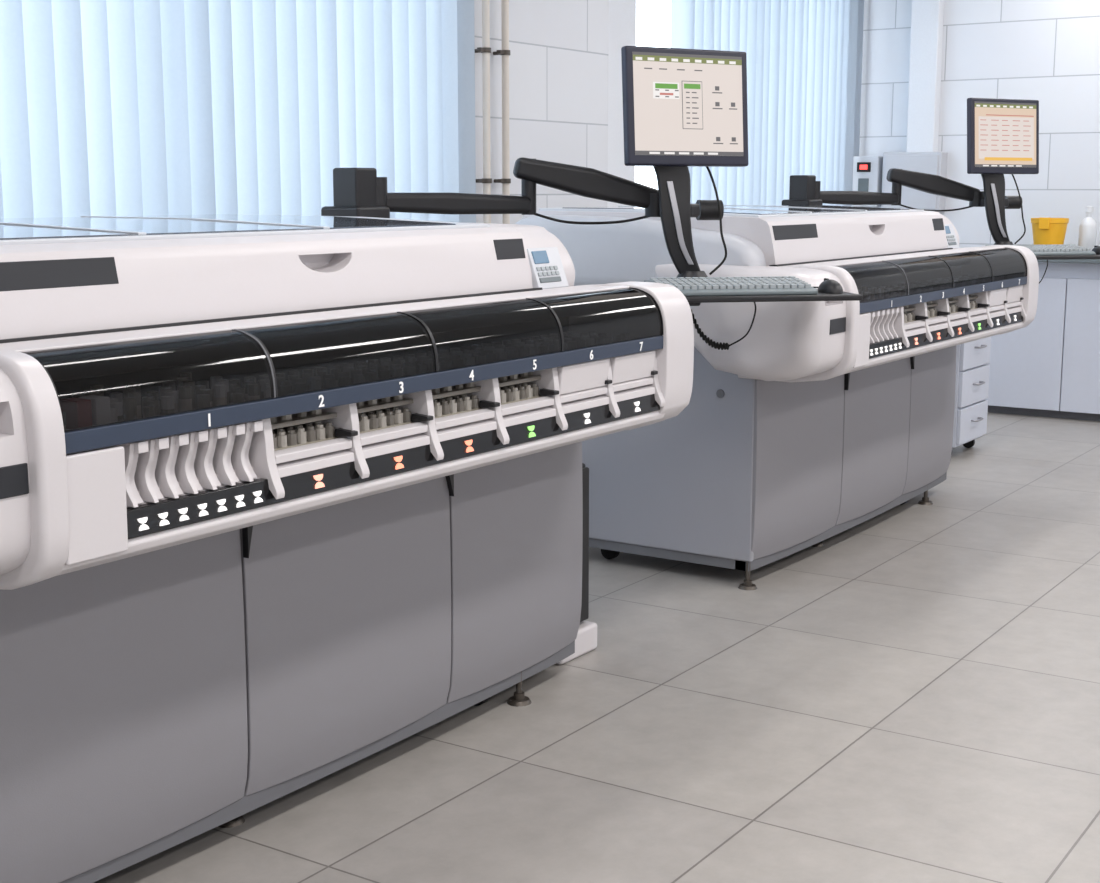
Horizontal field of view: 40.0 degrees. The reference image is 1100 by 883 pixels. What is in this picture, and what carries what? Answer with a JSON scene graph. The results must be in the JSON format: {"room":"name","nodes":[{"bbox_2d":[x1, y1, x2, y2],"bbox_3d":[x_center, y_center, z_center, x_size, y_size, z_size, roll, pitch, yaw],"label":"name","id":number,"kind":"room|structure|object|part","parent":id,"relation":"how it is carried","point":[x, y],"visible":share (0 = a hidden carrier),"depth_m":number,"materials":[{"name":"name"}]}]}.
{"room":"laboratory","nodes":[
{"label":"laboratory","id":0,"kind":"room"},
{"bbox_2d":[474,0,635,223],"bbox_3d":[-1.633,-1.001,4.754,0.300,3.000,12.270,6,11,33],"label":"wall","id":1,"kind":"structure","parent":0,"point":[566,99],"depth_m":6.92,"materials":[{"name":"tile"}]},
{"bbox_2d":[0,0,475,222],"bbox_3d":[-1.629,-1.367,4.278,0.096,2.020,4.622,6,11,33],"label":"vertical blinds","id":2,"kind":"object","parent":1,"relation":"attached to","point":[108,107],"visible":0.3,"depth_m":5.09,"materials":[{"name":"fabric"}]},
{"bbox_2d":[475,0,491,222],"bbox_3d":[-0.292,-1.277,6.399,0.082,3.000,0.072,6,11,33],"label":"pipe","id":3,"kind":"object","parent":1,"relation":"attached to","point":[485,49],"visible":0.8,"depth_m":6.36,"materials":[{"name":"metal"}]},
{"bbox_2d":[493,0,510,223],"bbox_3d":[-0.214,-1.296,6.514,0.082,3.000,0.072,6,11,33],"label":"pipe","id":4,"kind":"object","parent":1,"relation":"attached to","point":[505,52],"visible":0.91,"depth_m":6.48,"materials":[{"name":"metal"}]},
{"bbox_2d":[671,0,863,205],"bbox_3d":[1.289,-2.092,8.598,0.081,2.020,2.356,6,11,33],"label":"vertical blinds","id":5,"kind":"object","parent":1,"relation":"attached to","point":[804,57],"visible":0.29,"depth_m":8.68,"materials":[{"name":"fabric"}]},
{"bbox_2d":[94,412,1099,882],"bbox_3d":[1.447,0.867,2.988,7.700,0.100,12.870,6,11,33],"label":"floor","id":6,"kind":"structure","parent":0,"point":[911,695],"depth_m":3.66,"materials":[{"name":"tile"}]},
{"bbox_2d":[0,214,693,882],"bbox_3d":[-0.775,0.144,3.265,1.288,1.234,2.230,6,11,33],"label":"laboratory analyzer","id":7,"kind":"object","parent":6,"relation":"on","point":[285,500],"visible":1,"depth_m":2.87,"materials":[{"name":"grey paint"}]},
{"bbox_3d":[-0.706,0.092,2.271,0.078,0.163,0.115,6,11,33],"label":"white panel","id":8,"kind":"part","parent":7,"relation":"part of","materials":[{"name":"plastic"}]},
{"bbox_3d":[-0.800,0.455,2.715,0.051,0.627,0.651,7,12,35],"label":"door panel","id":9,"kind":"part","parent":7,"relation":"part of","materials":[{"name":"grey paint"}]},
{"bbox_3d":[-0.628,-0.102,2.385,0.099,0.110,0.438,6,11,33],"label":"window panel","id":10,"kind":"part","parent":7,"relation":"part of","materials":[{"name":"plastic"}]},
{"bbox_3d":[-0.912,-0.459,3.208,0.770,0.022,1.340,6,11,33],"label":"lid glass","id":11,"kind":"part","parent":7,"relation":"part of","materials":[{"name":"clear glass"}]},
{"bbox_3d":[-0.915,-0.460,3.240,0.850,0.025,1.510,6,11,33],"label":"lid frame","id":12,"kind":"part","parent":7,"relation":"part of","materials":[{"name":"white plastic"}]},
{"bbox_2d":[0,284,628,351],"bbox_3d":[-0.357,-0.256,3.043,0.210,0.036,1.930,6,11,33],"label":"shelf","id":13,"kind":"object","parent":7,"relation":"attached to","point":[48,336],"depth_m":2.81,"materials":[{"name":"white plastic"}]},
{"bbox_3d":[-0.472,0.680,3.309,0.078,0.047,1.914,6,11,33],"label":"kick plate","id":14,"kind":"part","parent":7,"relation":"part of","materials":[{"name":"grey metal"}]},
{"bbox_3d":[-0.382,-0.163,2.748,0.099,0.110,0.438,6,11,33],"label":"window panel","id":15,"kind":"part","parent":7,"relation":"part of","materials":[{"name":"plastic"}]},
{"bbox_3d":[-0.424,0.365,3.251,0.048,0.627,0.659,6,11,33],"label":"door panel","id":16,"kind":"part","parent":7,"relation":"part of","materials":[{"name":"grey paint"}]},
{"bbox_2d":[57,410,664,575],"bbox_3d":[-0.378,0.041,3.046,0.368,0.114,1.830,6,11,33],"label":"tray","id":17,"kind":"object","parent":7,"relation":"on","point":[164,518],"depth_m":2.66,"materials":[{"name":"white plastic"}]},
{"bbox_3d":[-0.137,-0.224,3.111,0.099,0.110,0.438,6,11,33],"label":"window panel","id":18,"kind":"part","parent":7,"relation":"part of","materials":[{"name":"plastic"}]},
{"bbox_3d":[-0.080,0.276,3.782,0.051,0.627,0.609,6,11,31],"label":"door panel","id":19,"kind":"part","parent":7,"relation":"part of","materials":[{"name":"grey paint"}]},
{"bbox_2d":[321,157,726,277],"bbox_3d":[-0.067,-0.652,4.363,1.189,0.402,0.284,-2,10,-14],"label":"monitor arm","id":20,"kind":"object","parent":7,"relation":"attached to","point":[357,192],"visible":0.91,"depth_m":4.38,"materials":[{"name":"black plastic"}]},
{"bbox_3d":[-0.539,-0.700,4.182,0.090,0.115,0.090,6,11,33],"label":"post","id":21,"kind":"part","parent":20,"relation":"part of","materials":[{"name":"black plastic"}]},
{"bbox_3d":[-0.539,-0.626,4.195,0.140,0.055,0.140,6,11,33],"label":"post","id":22,"kind":"part","parent":20,"relation":"part of","materials":[{"name":"black plastic"}]},
{"bbox_3d":[-0.290,-0.685,4.345,0.519,0.062,0.070,-5,11,-28],"label":"arm","id":23,"kind":"part","parent":20,"relation":"part of","materials":[{"name":"black plastic"}]},
{"bbox_3d":[0.111,-0.764,4.478,0.440,0.152,0.080,-1,10,-7],"label":"arm","id":24,"kind":"part","parent":20,"relation":"part of","materials":[{"name":"black plastic"}]},
{"bbox_2d":[621,46,748,166],"bbox_3d":[0.384,-0.966,4.375,0.416,0.332,0.093,-5,11,-28],"label":"computer monitor","id":25,"kind":"object","parent":20,"relation":"attached to","point":[682,107],"visible":1,"depth_m":4.33,"materials":[{"name":"black plastic"}]},
{"bbox_3d":[0.474,-0.688,4.493,0.071,0.060,0.060,-2,10,-11],"label":"column knob","id":26,"kind":"part","parent":20,"relation":"part of","materials":[{"name":"black plastic"}]},
{"bbox_2d":[685,289,862,305],"bbox_3d":[0.543,-0.403,4.258,0.595,0.035,0.310,-2,10,-10],"label":"keyboard tray","id":27,"kind":"object","parent":20,"relation":"attached to","point":[845,296],"visible":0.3,"depth_m":4.12,"materials":[{"name":"black plastic"}]},
{"bbox_2d":[691,302,755,349],"bbox_3d":[0.485,-0.345,4.373,0.224,0.165,0.068,0,10,2],"label":"coiled cord","id":28,"kind":"object","parent":27,"relation":"hanging from","point":[708,340],"visible":0.76,"depth_m":4.38,"materials":[{"name":"rubber"}]},
{"bbox_2d":[644,276,817,295],"bbox_3d":[0.502,-0.434,4.211,0.450,0.041,0.185,-2,10,-10],"label":"keyboard","id":29,"kind":"object","parent":27,"relation":"on","point":[763,285],"visible":0.92,"depth_m":4.16,"materials":[{"name":"white plastic"}]},
{"bbox_2d":[814,278,842,293],"bbox_3d":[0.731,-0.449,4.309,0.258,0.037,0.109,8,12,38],"label":"computer mouse","id":30,"kind":"object","parent":27,"relation":"on","point":[828,285],"visible":0.8,"depth_m":4.22,"materials":[{"name":"black plastic"}]},
{"bbox_3d":[0.108,-0.285,3.474,0.099,0.110,0.438,6,11,33],"label":"window panel","id":31,"kind":"part","parent":7,"relation":"part of","materials":[{"name":"plastic"}]},
{"bbox_2d":[556,621,596,664],"bbox_3d":[-0.118,0.545,4.365,0.490,0.080,0.195,6,11,33],"label":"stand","id":32,"kind":"object","parent":6,"relation":"on","point":[586,639],"visible":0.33,"depth_m":4.25,"materials":[{"name":"white plastic"}]},
{"bbox_2d":[580,463,588,621],"bbox_3d":[-0.100,0.279,4.312,0.410,0.458,0.160,6,11,33],"label":"computer tower","id":33,"kind":"object","parent":32,"relation":"on","point":[585,470],"visible":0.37,"depth_m":4.24,"materials":[{"name":"black plastic"}]},
{"bbox_2d":[515,204,1038,589],"bbox_3d":[0.871,-0.265,5.703,1.288,1.234,2.230,6,11,33],"label":"laboratory analyzer","id":34,"kind":"object","parent":6,"relation":"on","point":[827,418],"visible":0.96,"depth_m":5.08,"materials":[{"name":"grey paint"}]},
{"bbox_3d":[0.289,-0.094,5.122,0.902,0.910,0.025,6,11,33],"label":"panel","id":35,"kind":"part","parent":34,"relation":"part of","materials":[{"name":"grey paint"}]},
{"bbox_3d":[0.732,-0.869,5.677,0.850,0.025,1.510,6,11,33],"label":"lid frame","id":36,"kind":"part","parent":34,"relation":"part of","materials":[{"name":"white plastic"}]},
{"bbox_3d":[0.734,-0.868,5.645,0.770,0.022,1.340,6,11,33],"label":"lid glass","id":37,"kind":"part","parent":34,"relation":"part of","materials":[{"name":"clear glass"}]},
{"bbox_3d":[0.847,0.046,5.153,0.051,0.627,0.651,7,12,35],"label":"door panel","id":38,"kind":"part","parent":34,"relation":"part of","materials":[{"name":"grey paint"}]},
{"bbox_3d":[1.174,0.271,5.746,0.078,0.047,1.914,6,11,33],"label":"kick plate","id":39,"kind":"part","parent":34,"relation":"part of","materials":[{"name":"grey metal"}]},
{"bbox_3d":[0.940,-0.317,4.708,0.078,0.163,0.115,6,11,33],"label":"white panel","id":40,"kind":"part","parent":34,"relation":"part of","materials":[{"name":"plastic"}]},
{"bbox_3d":[1.019,-0.511,4.822,0.099,0.110,0.438,6,11,33],"label":"window panel","id":41,"kind":"part","parent":34,"relation":"part of","materials":[{"name":"plastic"}]},
{"bbox_3d":[1.222,-0.044,5.688,0.048,0.627,0.659,6,11,33],"label":"door panel","id":42,"kind":"part","parent":34,"relation":"part of","materials":[{"name":"grey paint"}]},
{"bbox_2d":[778,247,1004,266],"bbox_3d":[1.289,-0.665,5.481,0.210,0.036,1.930,6,11,33],"label":"shelf","id":43,"kind":"object","parent":34,"relation":"attached to","point":[868,255],"depth_m":5.25,"materials":[{"name":"white plastic"}]},
{"bbox_2d":[782,168,1025,244],"bbox_3d":[1.579,-1.062,6.800,1.189,0.402,0.284,-2,10,-14],"label":"monitor arm","id":44,"kind":"object","parent":34,"relation":"attached to","point":[803,189],"visible":0.9,"depth_m":6.83,"materials":[{"name":"black plastic"}]},
{"bbox_3d":[1.107,-1.109,6.620,0.090,0.115,0.090,6,11,33],"label":"post","id":45,"kind":"part","parent":44,"relation":"part of","materials":[{"name":"black plastic"}]},
{"bbox_3d":[1.107,-1.035,6.633,0.140,0.055,0.140,6,11,33],"label":"post","id":46,"kind":"part","parent":44,"relation":"part of","materials":[{"name":"black plastic"}]},
{"bbox_3d":[1.357,-1.094,6.783,0.519,0.062,0.070,-5,11,-28],"label":"arm","id":47,"kind":"part","parent":44,"relation":"part of","materials":[{"name":"black plastic"}]},
{"bbox_3d":[1.758,-1.173,6.916,0.440,0.152,0.080,-1,10,-7],"label":"arm","id":48,"kind":"part","parent":44,"relation":"part of","materials":[{"name":"black plastic"}]},
{"bbox_2d":[967,98,1038,173],"bbox_3d":[2.031,-1.375,6.812,0.416,0.332,0.093,-5,11,-28],"label":"computer monitor","id":49,"kind":"object","parent":44,"relation":"attached to","point":[1003,134],"visible":1,"depth_m":6.77,"materials":[{"name":"black plastic"}]},
{"bbox_3d":[2.050,-1.363,6.783,0.335,0.185,0.002,-5,7,-28],"label":"panel","id":50,"kind":"part","parent":49,"relation":"part of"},
{"bbox_3d":[2.121,-1.097,6.930,0.071,0.060,0.060,-2,10,-11],"label":"column knob","id":51,"kind":"part","parent":44,"relation":"part of","materials":[{"name":"black plastic"}]},
{"bbox_2d":[1036,255,1099,259],"bbox_3d":[2.189,-0.812,6.695,0.595,0.035,0.310,-2,10,-10],"label":"keyboard tray","id":52,"kind":"object","parent":44,"relation":"attached to","point":[1050,257],"visible":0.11,"depth_m":6.55,"materials":[{"name":"black plastic"}]},
{"bbox_2d":[985,244,1095,255],"bbox_3d":[2.148,-0.843,6.649,0.450,0.041,0.185,-2,10,-10],"label":"keyboard","id":53,"kind":"object","parent":52,"relation":"on","point":[1060,249],"visible":0.64,"depth_m":6.60,"materials":[{"name":"white plastic"}]},
{"bbox_2d":[1092,245,1099,254],"bbox_3d":[2.378,-0.858,6.747,0.258,0.037,0.109,8,12,38],"label":"computer mouse","id":54,"kind":"object","parent":52,"relation":"on","point":[1096,249],"visible":0.36,"depth_m":6.67,"materials":[{"name":"black plastic"}]},
{"bbox_3d":[1.264,-0.572,5.185,0.099,0.110,0.438,6,11,33],"label":"window panel","id":55,"kind":"part","parent":34,"relation":"part of","materials":[{"name":"plastic"}]},
{"bbox_3d":[1.567,-0.133,6.220,0.051,0.627,0.609,6,11,31],"label":"door panel","id":56,"kind":"part","parent":34,"relation":"part of","materials":[{"name":"grey paint"}]},
{"bbox_2d":[849,322,1023,372],"bbox_3d":[1.269,-0.368,5.484,0.368,0.114,1.830,6,11,33],"label":"tray","id":57,"kind":"object","parent":34,"relation":"on","point":[891,346],"depth_m":5.13,"materials":[{"name":"white plastic"}]},
{"bbox_3d":[1.510,-0.633,5.549,0.099,0.110,0.438,6,11,33],"label":"window panel","id":58,"kind":"part","parent":34,"relation":"part of","materials":[{"name":"plastic"}]},
{"bbox_3d":[1.755,-0.694,5.912,0.099,0.110,0.438,6,11,33],"label":"window panel","id":59,"kind":"part","parent":34,"relation":"part of","materials":[{"name":"plastic"}]},
{"bbox_2d":[951,337,990,454],"bbox_3d":[1.876,-0.356,7.555,0.595,0.800,0.420,6,11,33],"label":"drawer unit","id":60,"kind":"object","parent":6,"relation":"on","point":[972,358],"visible":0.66,"depth_m":7.37,"materials":[{"name":"laminate"}]},
{"bbox_3d":[2.086,-0.097,7.457,0.020,0.172,0.410,6,11,33],"label":"drawer","id":61,"kind":"part","parent":60,"relation":"part of","materials":[{"name":"metal"}]},
{"bbox_3d":[2.086,-0.274,7.427,0.020,0.172,0.410,6,11,33],"label":"drawer","id":62,"kind":"part","parent":60,"relation":"part of","materials":[{"name":"laminate"}]},
{"bbox_3d":[2.086,-0.452,7.397,0.020,0.172,0.410,6,11,33],"label":"drawer","id":63,"kind":"part","parent":60,"relation":"part of","materials":[{"name":"laminate"}]},
{"bbox_3d":[2.109,-0.108,7.439,0.035,0.010,0.111,6,11,33],"label":"drawer handle","id":64,"kind":"part","parent":60,"relation":"part of","materials":[{"name":"metal"}]},
{"bbox_3d":[2.109,-0.286,7.410,0.035,0.010,0.111,6,11,33],"label":"drawer handle","id":65,"kind":"part","parent":60,"relation":"part of","materials":[{"name":"metal"}]},
{"bbox_3d":[2.109,-0.463,7.380,0.035,0.010,0.111,6,11,33],"label":"drawer handle","id":66,"kind":"part","parent":60,"relation":"part of","materials":[{"name":"metal"}]},
{"bbox_2d":[985,259,1099,420],"bbox_3d":[4.035,-0.508,8.069,3.400,0.930,0.660,6,11,33],"label":"base cabinet","id":67,"kind":"object","parent":6,"relation":"on","point":[1049,366],"visible":0.57,"depth_m":8.54,"materials":[{"name":"laminate"}]},
{"bbox_3d":[2.700,-0.566,8.657,0.474,0.750,0.020,6,11,33],"label":"cabinet door","id":68,"kind":"part","parent":67,"relation":"part of","materials":[{"name":"laminate"}]},
{"bbox_2d":[1031,217,1068,244],"bbox_3d":[2.856,-1.181,8.649,0.208,0.205,0.219,6,11,33],"label":"bucket","id":69,"kind":"object","parent":67,"relation":"on","point":[1046,231],"visible":0.84,"depth_m":8.57,"materials":[{"name":"plastic"}]},
{"bbox_2d":[1037,259,1099,263],"bbox_3d":[4.035,-0.947,7.995,3.400,0.040,0.660,6,11,33],"label":"countertop","id":70,"kind":"structure","parent":67,"relation":"on","point":[1092,261],"depth_m":8.35,"materials":[{"name":"grey laminate"}]},
{"bbox_3d":[3.099,-0.522,8.394,0.474,0.750,0.020,6,11,33],"label":"cabinet door","id":71,"kind":"part","parent":67,"relation":"part of","materials":[{"name":"laminate"}]},
{"bbox_2d":[1078,206,1096,250],"bbox_3d":[3.073,-1.210,8.626,0.096,0.270,0.096,6,11,33],"label":"plastic bottle","id":72,"kind":"object","parent":67,"relation":"on","point":[1088,227],"visible":0.82,"depth_m":8.59,"materials":[{"name":"white plastic"}]},
{"bbox_2d":[859,0,1099,247],"bbox_3d":[4.931,-1.527,7.890,7.700,3.000,0.300,6,11,33],"label":"wall","id":73,"kind":"structure","parent":0,"point":[1047,52],"depth_m":9.08,"materials":[{"name":"tile"}]},
{"bbox_2d":[852,156,882,206],"bbox_3d":[2.009,-1.651,9.594,0.190,0.320,0.108,6,11,33],"label":"wall control box","id":74,"kind":"object","parent":73,"relation":"attached to","point":[867,170],"visible":0.66,"depth_m":9.54,"materials":[{"name":"white metal"}]},
{"bbox_2d":[881,152,946,212],"bbox_3d":[2.265,-1.616,9.414,0.380,0.370,0.130,6,11,33],"label":"enclosure","id":75,"kind":"object","parent":73,"relation":"attached to","point":[935,163],"visible":0.47,"depth_m":9.35,"materials":[{"name":"white plastic"}]},
{"bbox_2d":[906,0,943,151],"bbox_3d":[2.310,-1.778,9.381,0.180,3.000,0.090,6,11,33],"label":"trim","id":76,"kind":"structure","parent":73,"relation":"attached to","point":[927,16],"depth_m":9.26,"materials":[{"name":"white paint"}]}
]}

